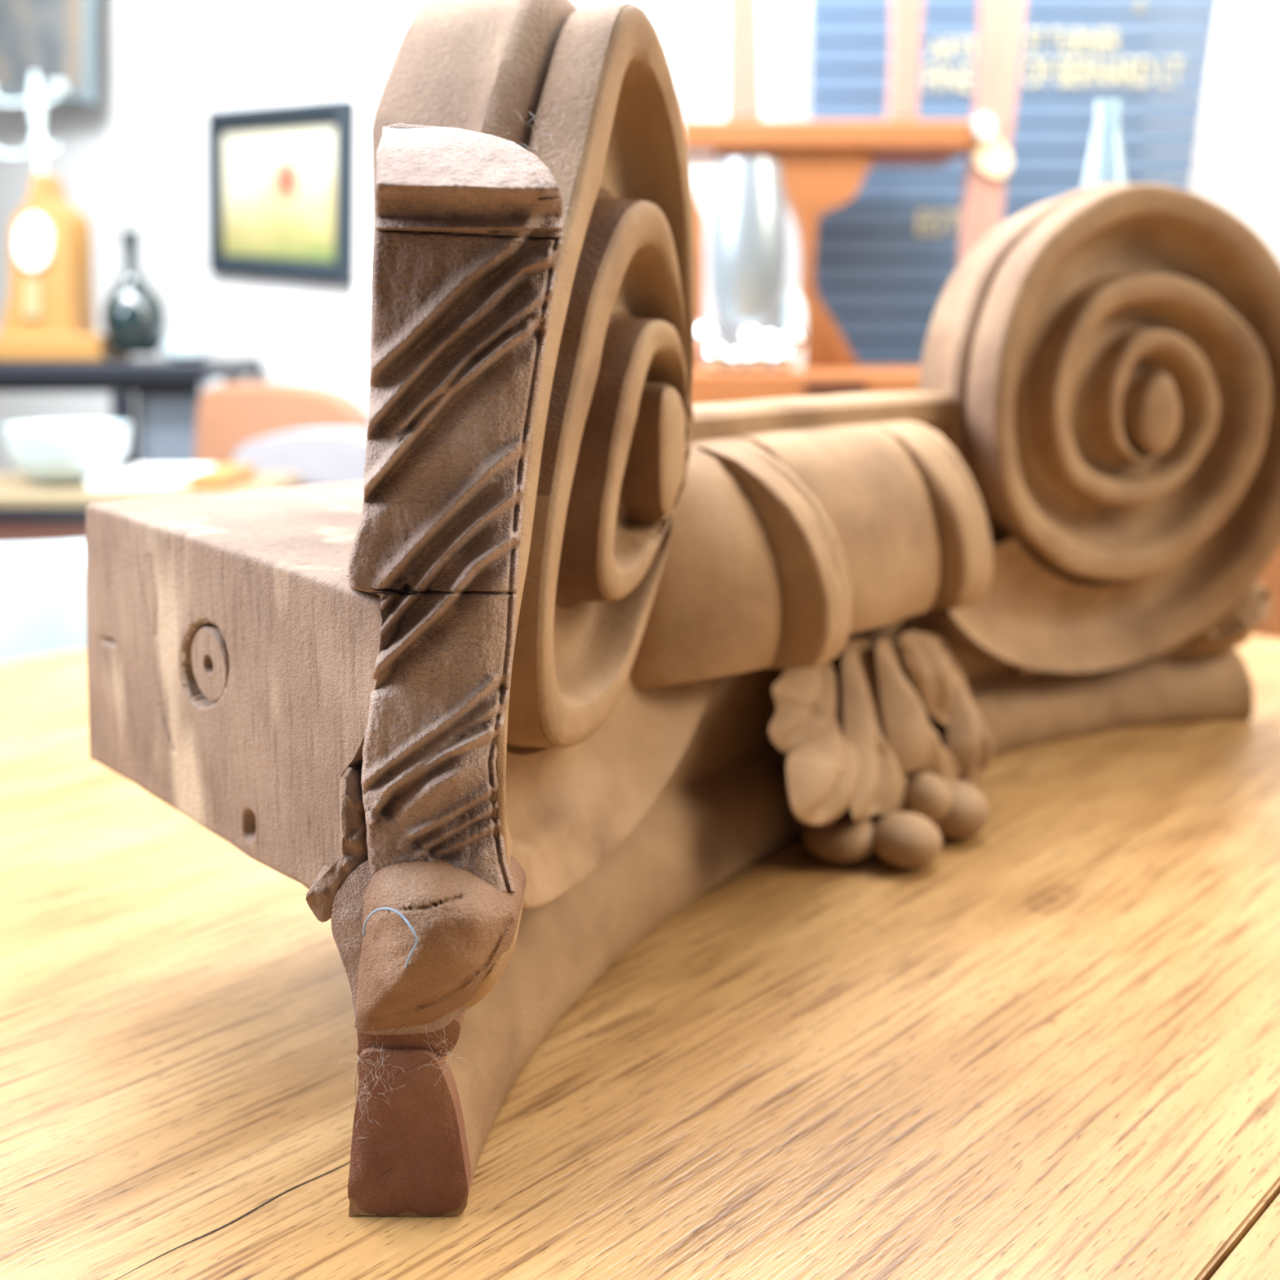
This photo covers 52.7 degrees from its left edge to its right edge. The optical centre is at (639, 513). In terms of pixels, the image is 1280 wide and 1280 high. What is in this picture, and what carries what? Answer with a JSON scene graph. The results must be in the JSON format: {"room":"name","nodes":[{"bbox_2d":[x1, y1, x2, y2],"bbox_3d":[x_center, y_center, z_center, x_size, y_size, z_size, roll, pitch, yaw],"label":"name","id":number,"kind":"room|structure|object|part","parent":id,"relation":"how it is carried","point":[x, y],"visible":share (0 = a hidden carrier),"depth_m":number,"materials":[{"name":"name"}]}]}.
{"room":"dining room","nodes":[
{"label":"dining room","id":0,"kind":"room"},
{"bbox_2d":[0,0,430,472],"bbox_3d":[-1.730,-0.827,3.732,4.031,2.700,0.100,8,11,44],"label":"wall","id":1,"kind":"structure","parent":0,"point":[135,159],"depth_m":2.95,"materials":[{"name":"white paint"}]},
{"bbox_2d":[0,0,97,104],"bbox_3d":[-1.593,-1.401,3.311,0.819,0.750,0.030,7,10,39],"label":"framed painting","id":2,"kind":"object","parent":1,"relation":"attached to","point":[52,39],"visible":0.93,"depth_m":3.26,"materials":[{"name":"paint"}]},
{"bbox_2d":[206,98,356,286],"bbox_3d":[-0.763,-0.669,2.703,0.030,0.394,0.589,-8,11,-44],"label":"framed painting","id":3,"kind":"object","parent":1,"relation":"attached to","point":[282,178],"visible":1,"depth_m":2.68,"materials":[{"name":"paint"}]},
{"bbox_2d":[570,0,1279,364],"bbox_3d":[1.626,-0.684,2.710,3.999,2.700,0.100,-2,8,-11],"label":"wall","id":4,"kind":"structure","parent":0,"point":[1237,163],"depth_m":2.53,"materials":[{"name":"white paint"}]},
{"bbox_3d":[0.200,0.808,2.083,7.200,0.080,6.900,0,8,0],"label":"floor","id":5,"kind":"structure","parent":0,"visible":0},
{"bbox_2d":[0,540,87,662],"bbox_3d":[-0.696,0.415,1.616,0.535,0.828,0.515,0,8,0],"label":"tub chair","id":6,"kind":"object","parent":5,"relation":"on","point":[43,602],"visible":0.06,"depth_m":1.34,"materials":[{"name":"fabric"}]},
{"bbox_2d":[0,358,261,471],"bbox_3d":[-1.301,0.175,2.731,0.964,0.993,0.360,0,8,0],"label":"console table","id":7,"kind":"object","parent":5,"relation":"on","point":[168,392],"visible":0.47,"depth_m":2.52,"materials":[{"name":"paint"}]},
{"bbox_2d":[0,72,66,173],"bbox_3d":[-1.284,-0.622,2.720,0.185,0.589,0.100,0,8,0],"label":"candelabrum","id":8,"kind":"object","parent":7,"relation":"on","point":[39,146],"visible":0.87,"depth_m":2.68,"materials":[{"name":"white"}]},
{"bbox_3d":[-1.283,-0.862,2.686,0.155,0.030,0.012,0,8,0],"label":"arm","id":9,"kind":"part","parent":8,"relation":"part of","materials":[{"name":"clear glass"}]},
{"bbox_3d":[-1.290,-0.758,2.701,0.156,0.030,0.012,0,8,0],"label":"arm","id":10,"kind":"part","parent":8,"relation":"part of","materials":[{"name":"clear glass"}]},
{"bbox_3d":[-1.256,-0.622,2.720,0.100,0.589,0.100,0,8,0],"label":"stem","id":11,"kind":"part","parent":8,"relation":"part of","materials":[{"name":"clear glass"}]},
{"bbox_2d":[48,80,66,97],"bbox_3d":[-1.209,-0.881,2.683,0.036,0.030,0.036,0,8,0],"label":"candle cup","id":12,"kind":"object","parent":8,"relation":"on","point":[57,87],"depth_m":2.67,"materials":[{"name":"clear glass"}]},
{"bbox_2d":[0,170,131,361],"bbox_3d":[-1.159,-0.488,2.567,0.220,0.365,0.160,0,8,0],"label":"mantel clock","id":13,"kind":"object","parent":7,"relation":"on","point":[49,313],"visible":0.97,"depth_m":2.52,"materials":[{"name":"brown wood"}]},
{"bbox_3d":[-1.185,-0.420,2.520,0.036,0.076,0.012,0,8,0],"label":"pendulum door","id":14,"kind":"part","parent":13,"relation":"part of","materials":[{"name":"yellow glass"}]},
{"bbox_3d":[-1.014,0.225,2.594,0.034,0.932,0.034,0,8,0],"label":"leg","id":15,"kind":"part","parent":7,"relation":"part of","materials":[{"name":"paint"}]},
{"bbox_2d":[102,231,165,355],"bbox_3d":[-0.994,-0.432,2.535,0.116,0.239,0.116,0,8,0],"label":"bottle vase","id":16,"kind":"object","parent":7,"relation":"on","point":[134,316],"visible":1,"depth_m":2.51,"materials":[{"name":"black glass"}]},
{"bbox_3d":[-0.931,0.221,2.626,0.135,0.932,0.020,0,8,0],"label":"panel","id":17,"kind":"part","parent":7,"relation":"part of","materials":[{"name":"grey"}]},
{"bbox_2d":[160,337,213,360],"bbox_3d":[-0.903,-0.328,2.579,0.100,0.045,0.100,0,8,0],"label":"bowl","id":18,"kind":"object","parent":7,"relation":"on","point":[176,348],"visible":1,"depth_m":2.54,"materials":[{"name":"white ceramic"}]},
{"bbox_3d":[-0.838,0.212,2.595,0.037,0.957,0.040,0,8,0],"label":"leg","id":19,"kind":"part","parent":7,"relation":"part of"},
{"bbox_2d":[0,472,302,544],"bbox_3d":[-1.209,0.357,2.060,1.300,0.819,0.280,0,8,0],"label":"writing desk","id":20,"kind":"object","parent":5,"relation":"on","point":[32,511],"visible":0.1,"depth_m":1.89,"materials":[{"name":"paint"}]},
{"bbox_3d":[-1.204,-0.017,2.005,1.270,0.018,0.265,0,8,0],"label":"shadow moulding","id":21,"kind":"part","parent":20,"relation":"part of","materials":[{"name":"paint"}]},
{"bbox_3d":[-1.204,0.026,2.013,1.230,0.070,0.240,0,8,0],"label":"drawer","id":22,"kind":"part","parent":20,"relation":"part of","materials":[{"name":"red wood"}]},
{"bbox_2d":[2,420,129,485],"bbox_3d":[-0.878,-0.091,1.987,0.180,0.090,0.180,0,8,0],"label":"porcelain bowl","id":23,"kind":"object","parent":20,"relation":"on","point":[58,453],"visible":0.94,"depth_m":1.93,"materials":[{"name":"white ceramic"}]},
{"bbox_2d":[86,465,216,488],"bbox_3d":[-0.755,-0.058,2.012,0.130,0.016,0.200,0,8,0],"label":"paper stack","id":24,"kind":"object","parent":20,"relation":"on","point":[137,477],"visible":0.84,"depth_m":1.93,"materials":[{"name":"white paper"}]},
{"bbox_2d":[189,463,254,488],"bbox_3d":[-0.642,-0.058,1.991,0.052,0.022,0.160,0,8,0],"label":"wooden tray","id":25,"kind":"object","parent":20,"relation":"on","point":[223,476],"visible":1,"depth_m":1.94,"materials":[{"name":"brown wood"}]},
{"bbox_2d":[195,382,368,485],"bbox_3d":[-0.665,0.241,2.397,0.383,0.955,0.320,0,8,0],"label":"leather armchair","id":26,"kind":"object","parent":5,"relation":"on","point":[319,433],"visible":0.22,"depth_m":2.38,"materials":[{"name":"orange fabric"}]},
{"bbox_2d":[232,427,367,484],"bbox_3d":[-0.597,-0.100,2.326,0.248,0.100,0.105,0,8,0],"label":"cushion","id":27,"kind":"object","parent":26,"relation":"on","point":[322,455],"depth_m":2.27,"materials":[{"name":"grey fabric"}]},
{"bbox_2d":[0,634,1279,1279],"bbox_3d":[-0.058,0.583,0.700,1.871,0.750,1.510,-8,11,-44],"label":"table","id":28,"kind":"object","parent":5,"relation":"on","point":[1046,1046],"visible":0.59,"depth_m":0.54,"materials":[{"name":"brown wood"}]},
{"bbox_2d":[85,0,1279,1217],"bbox_3d":[0.161,-0.029,0.753,0.857,0.450,0.297,-7,10,-40],"label":"bracket","id":29,"kind":"object","parent":28,"relation":"on","point":[581,644],"visible":1,"depth_m":0.58,"materials":[{"name":"brown wood"}]},
{"bbox_2d":[362,907,417,968],"bbox_3d":[-0.079,0.134,0.409,0.028,0.022,0.003,7,10,39],"label":"thread","id":30,"kind":"object","parent":29,"relation":"on","point":[380,908],"visible":1,"depth_m":0.40},
{"bbox_2d":[337,1023,471,1185],"bbox_3d":[-0.077,0.195,0.432,0.047,0.063,0.004,0,8,0],"label":"cobweb","id":31,"kind":"object","parent":29,"relation":"on","point":[404,1024],"visible":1,"depth_m":0.43},
{"bbox_3d":[-0.067,0.143,0.432,0.054,0.060,0.056,0,8,0],"label":"bulb","id":32,"kind":"part","parent":29,"relation":"part of","materials":[{"name":"brown wood"}]},
{"bbox_3d":[-0.062,0.006,0.422,0.077,0.267,0.056,0,8,0],"label":"panel","id":33,"kind":"part","parent":29,"relation":"part of","materials":[{"name":"brown wood"}]},
{"bbox_2d":[480,102,564,186],"bbox_3d":[-0.035,-0.109,0.383,0.026,0.025,0.004,0,8,0],"label":"cobweb","id":34,"kind":"object","parent":29,"relation":"on","point":[545,102],"visible":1,"depth_m":0.38},
{"bbox_2d":[631,445,782,688],"bbox_3d":[0.026,0.026,0.640,0.068,0.118,0.071,5,9,32],"label":"scroll","id":35,"kind":"object","parent":29,"relation":"attached to","point":[716,611],"depth_m":0.63,"materials":[{"name":"brown wood"}]},
{"bbox_2d":[690,426,812,452],"bbox_3d":[0.107,0.010,0.756,0.056,0.118,0.228,7,11,41],"label":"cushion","id":36,"kind":"object","parent":29,"relation":"attached to","point":[704,439],"depth_m":0.71,"materials":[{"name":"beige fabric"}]},
{"bbox_3d":[0.150,0.166,0.771,0.157,0.056,0.832,7,11,43],"label":"plinth moulding","id":37,"kind":"part","parent":29,"relation":"part of","materials":[{"name":"brown wood"}]},
{"bbox_2d":[737,421,942,634],"bbox_3d":[0.118,0.009,0.760,0.068,0.118,0.144,7,11,42],"label":"scroll","id":38,"kind":"object","parent":29,"relation":"attached to","point":[877,484],"depth_m":0.75,"materials":[{"name":"brown wood"}]},
{"bbox_2d":[1081,97,1126,188],"bbox_3d":[0.378,-0.094,1.077,0.104,0.486,0.104,0,8,0],"label":"glass vase","id":39,"kind":"object","parent":28,"relation":"on","point":[1104,164],"visible":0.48,"depth_m":1.04,"materials":[{"name":"glass"}]},
{"bbox_2d":[681,0,1026,404],"bbox_3d":[0.320,-0.077,2.087,0.652,1.672,0.446,0,8,0],"label":"display stand","id":40,"kind":"object","parent":5,"relation":"on","point":[824,164],"visible":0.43,"depth_m":2.00,"materials":[{"name":"brown wood"}]},
{"bbox_2d":[701,342,728,371],"bbox_3d":[0.110,-0.227,1.872,0.042,0.042,0.042,0,8,0],"label":"bauble","id":41,"kind":"object","parent":40,"relation":"on","point":[715,356],"visible":1,"depth_m":1.86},
{"bbox_2d":[693,320,719,350],"bbox_3d":[0.096,-0.261,1.897,0.043,0.043,0.043,0,8,0],"label":"bauble","id":42,"kind":"object","parent":41,"relation":"on","point":[705,332],"visible":0.72,"depth_m":1.88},
{"bbox_2d":[727,347,746,371],"bbox_3d":[0.141,-0.223,1.872,0.035,0.035,0.035,0,8,0],"label":"bauble","id":43,"kind":"object","parent":40,"relation":"on","point":[737,361],"visible":0.99,"depth_m":1.86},
{"bbox_3d":[0.165,-0.572,2.071,0.093,0.012,0.100,0,8,0],"label":"shelf moulding","id":44,"kind":"part","parent":40,"relation":"part of","materials":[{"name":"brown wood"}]},
{"bbox_2d":[706,159,787,370],"bbox_3d":[0.161,-0.371,1.947,0.122,0.307,0.122,0,8,0],"label":"vase","id":45,"kind":"object","parent":40,"relation":"on","point":[747,244],"visible":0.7,"depth_m":1.90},
{"bbox_2d":[737,325,763,351],"bbox_3d":[0.163,-0.256,1.898,0.039,0.039,0.039,0,8,0],"label":"bauble","id":46,"kind":"object","parent":40,"relation":"on","point":[748,336],"visible":0.73,"depth_m":1.88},
{"bbox_2d":[746,345,769,371],"bbox_3d":[0.170,-0.225,1.872,0.039,0.039,0.039,0,8,0],"label":"bauble","id":47,"kind":"object","parent":40,"relation":"on","point":[757,356],"visible":1,"depth_m":1.86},
{"bbox_2d":[769,345,795,371],"bbox_3d":[0.205,-0.225,1.872,0.039,0.039,0.039,0,8,0],"label":"bauble","id":48,"kind":"object","parent":40,"relation":"on","point":[782,357],"visible":1,"depth_m":1.86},
{"bbox_2d":[778,280,805,370],"bbox_3d":[0.231,-0.286,1.959,0.040,0.135,0.040,0,8,0],"label":"perfume bottle","id":49,"kind":"object","parent":40,"relation":"on","point":[793,310],"visible":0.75,"depth_m":1.94,"materials":[{"name":"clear glass"}]},
{"bbox_2d":[780,327,805,353],"bbox_3d":[0.225,-0.254,1.898,0.037,0.037,0.037,0,8,0],"label":"bauble","id":50,"kind":"object","parent":40,"relation":"on","point":[793,338],"visible":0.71,"depth_m":1.88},
{"bbox_2d":[691,364,920,404],"bbox_3d":[0.299,-0.206,2.071,0.610,0.053,0.440,0,8,0],"label":"shelf","id":51,"kind":"object","parent":40,"relation":"attached to","point":[708,386],"depth_m":1.85,"materials":[{"name":"brown wood"}]},
{"bbox_2d":[682,120,978,167],"bbox_3d":[0.295,-0.604,2.117,0.460,0.044,0.240,0,8,0],"label":"shelf","id":52,"kind":"object","parent":40,"relation":"attached to","point":[888,143],"depth_m":2.00,"materials":[{"name":"brown wood"}]},
{"bbox_3d":[0.281,-0.181,1.875,0.088,0.023,0.056,0,8,0],"label":"drawer","id":53,"kind":"part","parent":40,"relation":"part of","materials":[{"name":"brown wood"}]},
{"bbox_2d":[973,114,994,139],"bbox_3d":[0.530,-0.597,1.998,0.030,0.036,0.032,0,8,0],"label":"glass ornament","id":54,"kind":"object","parent":40,"relation":"on","point":[984,124],"visible":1,"depth_m":1.98,"materials":[{"name":"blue glass"}]},
{"bbox_2d":[973,134,1012,177],"bbox_3d":[0.549,-0.556,2.011,0.060,0.065,0.004,0,8,0],"label":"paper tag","id":55,"kind":"object","parent":40,"relation":"hanging from","point":[992,155],"visible":0.92,"depth_m":2.01,"materials":[{"name":"beige paper"}]},
{"bbox_2d":[809,0,1217,364],"bbox_3d":[0.659,-0.160,2.458,0.723,1.732,0.207,0,8,0],"label":"window blind","id":56,"kind":"object","parent":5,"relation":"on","point":[886,257],"visible":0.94,"depth_m":2.28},
{"bbox_2d":[1251,547,1279,639],"bbox_3d":[1.297,0.324,2.368,0.728,0.799,0.440,0,8,0],"label":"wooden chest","id":57,"kind":"object","parent":5,"relation":"on","point":[1269,577],"visible":0.02,"depth_m":2.14,"materials":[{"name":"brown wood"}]}
]}

